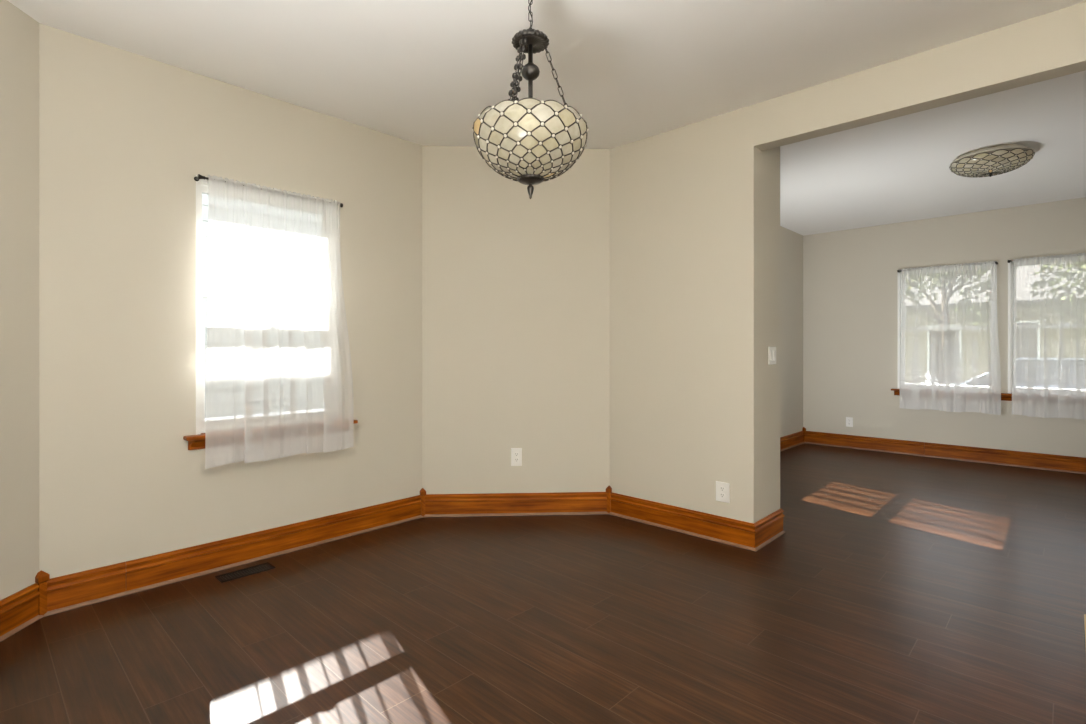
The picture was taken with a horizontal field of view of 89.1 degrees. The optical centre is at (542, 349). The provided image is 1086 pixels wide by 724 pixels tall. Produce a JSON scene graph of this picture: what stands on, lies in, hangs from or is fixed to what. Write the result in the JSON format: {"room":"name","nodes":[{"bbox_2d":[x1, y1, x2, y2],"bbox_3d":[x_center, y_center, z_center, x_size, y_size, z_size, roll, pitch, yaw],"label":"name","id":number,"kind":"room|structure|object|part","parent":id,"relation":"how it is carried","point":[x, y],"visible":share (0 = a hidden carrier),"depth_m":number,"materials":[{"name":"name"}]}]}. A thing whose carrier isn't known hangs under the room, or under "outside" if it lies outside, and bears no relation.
{"room":"dining room","nodes":[
{"label":"dining room","id":0,"kind":"room"},
{"bbox_2d":[0,0,38,599],"bbox_3d":[-2.262,-0.133,1.756,0.200,2.600,1.482,0,0,-4],"label":"wall","id":1,"kind":"structure","parent":0,"point":[19,32],"depth_m":2.32,"materials":[{"name":"paint"}]},
{"bbox_2d":[0,583,42,641],"bbox_3d":[-2.150,1.091,1.764,0.024,0.153,1.320,0,0,-4],"label":"baseboard","id":2,"kind":"structure","parent":1,"relation":"attached to","point":[20,609],"depth_m":2.30,"materials":[{"name":"brown wood"}]},
{"bbox_3d":[-2.143,1.160,1.764,0.011,0.015,1.309,0,0,-4],"label":"shoe molding","id":3,"kind":"part","parent":2,"relation":"part of","materials":[{"name":"brown wood"}]},
{"bbox_2d":[35,570,49,614],"bbox_3d":[-2.197,1.067,2.417,0.041,0.201,0.041,0,0,20],"label":"block","id":4,"kind":"object","parent":1,"relation":"attached to","point":[42,577],"visible":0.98,"depth_m":2.41,"materials":[{"name":"brown wood"}]},
{"bbox_2d":[39,23,421,578],"bbox_3d":[-1.601,-0.133,3.215,0.216,2.600,2.152,0,0,44],"label":"wall","id":5,"kind":"structure","parent":0,"point":[125,137],"depth_m":2.76,"materials":[{"name":"paint"}]},
{"bbox_2d":[196,175,208,434],"bbox_3d":[-1.624,-0.228,3.234,0.266,1.360,0.787,0,0,44],"label":"window","id":6,"kind":"structure","parent":5,"relation":"in","point":[202,186],"depth_m":2.87,"materials":[{"name":"white plastic"}]},
{"bbox_3d":[-1.583,0.092,3.195,0.028,0.676,0.741,0,0,43],"label":"sash","id":7,"kind":"part","parent":6,"relation":"part of","materials":[{"name":"white plastic"}]},
{"bbox_3d":[-1.618,-0.547,3.228,0.028,0.676,0.741,0,0,43],"label":"sash","id":8,"kind":"part","parent":6,"relation":"part of","materials":[{"name":"white plastic"}]},
{"bbox_2d":[43,495,422,616],"bbox_3d":[-1.519,1.091,3.138,0.024,0.153,1.990,0,0,43],"label":"baseboard","id":9,"kind":"structure","parent":5,"relation":"attached to","point":[83,588],"depth_m":2.90,"materials":[{"name":"brown wood"}]},
{"bbox_2d":[194,174,342,207],"bbox_3d":[-1.511,-0.884,3.116,0.064,0.027,0.787,0,0,43],"label":"curtain rod","id":10,"kind":"object","parent":5,"relation":"attached to","point":[199,176],"visible":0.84,"depth_m":2.84,"materials":[{"name":"brown metal"}]},
{"bbox_2d":[205,175,352,468],"bbox_3d":[-1.456,-0.150,3.116,0.083,1.516,0.808,0,0,44],"label":"sheer curtain","id":11,"kind":"object","parent":10,"relation":"hanging from","point":[279,380],"visible":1,"depth_m":3.06,"materials":[{"name":"white fabric"}]},
{"bbox_2d":[183,420,357,449],"bbox_3d":[-1.513,0.478,3.150,0.113,0.075,0.929,0,0,44],"label":"window sill","id":12,"kind":"structure","parent":5,"relation":"attached to","point":[195,442],"depth_m":2.83,"materials":[{"name":"brown wood"}]},
{"bbox_2d":[420,488,425,515],"bbox_3d":[-0.841,1.067,3.861,0.041,0.201,0.041,0,0,-25],"label":"block","id":13,"kind":"object","parent":5,"relation":"attached to","point":[422,491],"visible":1,"depth_m":3.85,"materials":[{"name":"brown wood"}]},
{"bbox_2d":[422,145,609,493],"bbox_3d":[-0.221,-0.133,4.007,1.425,2.600,0.200,0,0,-3],"label":"wall","id":14,"kind":"structure","parent":0,"point":[516,286],"depth_m":3.91,"materials":[{"name":"paint"}]},
{"bbox_2d":[423,492,608,516],"bbox_3d":[-0.185,1.091,3.897,1.324,0.153,0.024,0,0,-3],"label":"baseboard","id":15,"kind":"structure","parent":14,"relation":"attached to","point":[552,503],"depth_m":3.89,"materials":[{"name":"brown wood"}]},
{"bbox_3d":[-0.184,1.160,3.890,1.312,0.015,0.011,0,0,-3],"label":"shoe molding","id":16,"kind":"part","parent":15,"relation":"part of","materials":[{"name":"brown wood"}]},
{"bbox_2d":[511,448,521,465],"bbox_3d":[-0.187,0.759,3.904,0.076,0.126,0.009,0,0,-3],"label":"wall outlet","id":17,"kind":"object","parent":14,"relation":"attached to","point":[516,453],"visible":1,"depth_m":3.90,"materials":[{"name":"white plastic"}]},
{"bbox_2d":[606,485,611,512],"bbox_3d":[0.471,1.067,3.934,0.041,0.201,0.041,0,0,20],"label":"block","id":18,"kind":"object","parent":14,"relation":"attached to","point":[608,489],"visible":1,"depth_m":3.92,"materials":[{"name":"brown wood"}]},
{"bbox_2d":[0,443,1085,723],"bbox_3d":[1.549,1.228,3.069,4.836,0.120,8.169,0,0,44],"label":"floor","id":19,"kind":"structure","parent":0,"point":[897,588],"depth_m":2.32,"materials":[{"name":"laminate"}]},
{"bbox_2d":[215,562,274,582],"bbox_3d":[-1.557,1.165,2.893,0.106,0.005,0.261,0,0,44],"label":"floor vent","id":20,"kind":"object","parent":19,"relation":"in","point":[262,567],"visible":1,"depth_m":2.89,"materials":[{"name":"brown metal"}]},
{"bbox_2d":[1084,614,1085,641],"bbox_3d":[2.183,1.163,2.080,0.195,0.009,0.755,0,0,44],"label":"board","id":21,"kind":"object","parent":19,"relation":"on","point":[1084,614],"visible":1,"depth_m":2.34,"materials":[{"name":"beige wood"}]},
{"bbox_2d":[7,0,1085,235],"bbox_3d":[1.549,-1.508,3.069,4.836,0.150,8.169,0,0,44],"label":"ceiling","id":22,"kind":"structure","parent":0,"point":[421,72],"depth_m":2.79,"materials":[{"name":"paint"}]},
{"bbox_2d":[472,0,588,198],"bbox_3d":[-0.046,-0.991,2.020,0.420,0.882,0.428,0,0,-26],"label":"pendant lamp","id":23,"kind":"object","parent":22,"relation":"hanging from","point":[530,141],"visible":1,"depth_m":1.90,"materials":[{"name":"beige glass"}]},
{"bbox_3d":[-0.095,-0.949,1.921,0.063,0.350,0.128,0,0,44],"label":"support chain","id":24,"kind":"part","parent":23,"relation":"part of","materials":[{"name":"brown metal"}]},
{"bbox_3d":[-0.108,-0.949,2.112,0.029,0.350,0.129,0,0,-34],"label":"support chain","id":25,"kind":"part","parent":23,"relation":"part of","materials":[{"name":"brown metal"}]},
{"bbox_3d":[-0.046,-1.268,2.020,0.018,0.272,0.018,0,0,44],"label":"power cord","id":26,"kind":"part","parent":23,"relation":"part of","materials":[{"name":"brown metal"}]},
{"bbox_3d":[-0.046,-1.280,2.020,0.012,0.223,0.012,0,0,44],"label":"hanging chain","id":27,"kind":"part","parent":23,"relation":"part of","materials":[{"name":"brown metal"}]},
{"bbox_3d":[-0.046,-0.879,2.020,0.017,0.474,0.017,0,0,44],"label":"stem","id":28,"kind":"part","parent":23,"relation":"part of","materials":[{"name":"brown metal"}]},
{"bbox_3d":[-0.046,-0.732,2.020,0.427,0.208,0.425,0,0,44],"label":"lamp shade","id":29,"kind":"part","parent":23,"relation":"part of","materials":[{"name":"beige glass"}]},
{"bbox_3d":[0.065,-0.949,2.028,0.130,0.350,0.014,0,0,-4],"label":"support chain","id":30,"kind":"part","parent":23,"relation":"part of","materials":[{"name":"brown metal"}]},
{"bbox_2d":[949,144,1034,177],"bbox_3d":[3.280,-1.349,4.046,0.484,0.166,0.488,0,0,-25],"label":"ceiling lamp","id":31,"kind":"object","parent":22,"relation":"attached to","point":[999,159],"visible":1,"depth_m":3.92,"materials":[{"name":"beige glass"}]},
{"bbox_2d":[780,226,802,436],"bbox_3d":[1.927,-0.133,5.671,0.200,2.600,3.680,0,0,44],"label":"wall","id":32,"kind":"structure","parent":0,"point":[791,242],"depth_m":6.62,"materials":[{"name":"paint"}]},
{"bbox_2d":[780,431,804,451],"bbox_3d":[2.008,1.091,5.594,0.024,0.153,3.680,0,0,44],"label":"baseboard","id":33,"kind":"structure","parent":32,"relation":"attached to","point":[795,439],"depth_m":6.60,"materials":[{"name":"brown wood"}]},
{"bbox_3d":[2.013,1.160,5.589,0.010,0.015,3.652,0,0,44],"label":"shoe molding","id":34,"kind":"part","parent":33,"relation":"part of","materials":[{"name":"brown wood"}]},
{"bbox_2d":[610,2,1085,522],"bbox_3d":[1.956,-0.133,2.818,3.700,2.600,0.411,0,0,44],"label":"wall","id":35,"kind":"structure","parent":0,"point":[695,207],"depth_m":3.40,"materials":[{"name":"paint"}]},
{"bbox_2d":[609,492,755,551],"bbox_3d":[0.854,1.091,3.568,1.068,0.153,0.024,0,0,44],"label":"baseboard","id":36,"kind":"structure","parent":35,"relation":"attached to","point":[738,533],"depth_m":3.51,"materials":[{"name":"brown wood"}]},
{"bbox_3d":[0.851,1.160,3.561,1.062,0.015,0.010,0,0,44],"label":"shoe molding","id":37,"kind":"part","parent":36,"relation":"part of","materials":[{"name":"brown wood"}]},
{"bbox_2d":[716,481,729,502],"bbox_3d":[1.091,0.865,3.353,0.088,0.120,0.009,0,0,44],"label":"wall outlet","id":38,"kind":"object","parent":35,"relation":"attached to","point":[722,488],"visible":1,"depth_m":3.35,"materials":[{"name":"white plastic"}]},
{"bbox_2d":[754,509,785,550],"bbox_3d":[1.381,1.091,3.366,0.024,0.153,0.460,0,0,44],"label":"baseboard","id":39,"kind":"object","parent":35,"relation":"attached to","point":[769,528],"visible":1,"depth_m":3.35,"materials":[{"name":"brown wood"}]},
{"bbox_3d":[1.386,1.160,3.361,0.010,0.015,0.460,0,0,44],"label":"shoe molding","id":40,"kind":"part","parent":39,"relation":"part of","materials":[{"name":"brown wood"}]},
{"bbox_2d":[768,347,775,364],"bbox_3d":[1.424,0.036,3.420,0.012,0.111,0.116,0,0,44],"label":"light switch","id":41,"kind":"object","parent":35,"relation":"attached to","point":[771,350],"visible":1,"depth_m":3.40,"materials":[{"name":"white plastic"}]},
{"bbox_2d":[803,197,1085,457],"bbox_3d":[4.691,-0.133,5.717,4.140,2.600,0.200,0,0,44],"label":"wall","id":42,"kind":"structure","parent":0,"point":[850,277],"depth_m":6.28,"materials":[{"name":"paint"}]},
{"bbox_2d":[846,417,852,426],"bbox_3d":[3.646,0.861,6.569,0.074,0.114,0.009,0,0,44],"label":"wall outlet","id":43,"kind":"object","parent":42,"relation":"attached to","point":[849,420],"visible":1,"depth_m":6.57,"materials":[{"name":"white plastic"}]},
{"bbox_2d":[804,431,1085,473],"bbox_3d":[4.614,1.091,5.636,3.740,0.153,0.024,0,0,44],"label":"baseboard","id":44,"kind":"structure","parent":42,"relation":"attached to","point":[1071,464],"depth_m":5.86,"materials":[{"name":"brown wood"}]},
{"bbox_2d":[898,261,996,388],"bbox_3d":[4.408,-0.228,6.028,0.870,1.360,0.260,0,0,44],"label":"window","id":45,"kind":"structure","parent":42,"relation":"in","point":[900,273],"depth_m":6.23,"materials":[{"name":"white plastic"}]},
{"bbox_2d":[891,389,1011,400],"bbox_3d":[4.660,0.478,5.597,1.940,0.075,0.107,0,0,44],"label":"window sill","id":46,"kind":"structure","parent":42,"relation":"attached to","point":[1004,396],"depth_m":5.58,"materials":[{"name":"brown wood"}]},
{"bbox_2d":[1008,259,1012,392],"bbox_3d":[5.099,-0.228,5.370,0.870,1.360,0.260,0,0,44],"label":"window","id":47,"kind":"structure","parent":42,"relation":"in","point":[1010,265],"depth_m":5.57,"materials":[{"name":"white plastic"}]},
{"bbox_3d":[5.002,-0.887,5.237,0.920,0.027,0.064,0,0,44],"label":"curtain rod","id":48,"kind":"object","parent":42,"relation":"attached to","visible":0},
{"bbox_2d":[1012,253,1085,419],"bbox_3d":[4.983,-0.127,5.200,0.865,1.564,0.078,0,0,44],"label":"sheer curtain","id":49,"kind":"object","parent":48,"relation":"hanging from","point":[1049,336],"visible":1,"depth_m":5.30,"materials":[{"name":"white fabric"}]},
{"label":"outside","id":50,"kind":"structure","parent":0,"visible":0},
{"bbox_3d":[0.475,1.768,3.945,120.000,0.300,120.000,0,0,44],"label":"ground","id":51,"kind":"structure","parent":50,"visible":0},
{"bbox_2d":[202,193,207,399],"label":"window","id":52,"kind":"structure","parent":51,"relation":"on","point":[204,196],"depth_m":6.47,"materials":[{"name":"white"}]},
{"bbox_3d":[4.301,-0.881,5.905,0.877,0.027,0.064,0,0,44],"label":"curtain rod","id":53,"kind":"object","parent":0,"visible":0},
{"bbox_2d":[900,261,1000,414],"bbox_3d":[4.294,-0.124,5.855,0.870,1.560,0.080,0,0,44],"label":"sheer curtain","id":54,"kind":"object","parent":53,"relation":"hanging from","point":[950,355],"visible":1,"depth_m":5.83,"materials":[{"name":"white fabric"}]}
]}

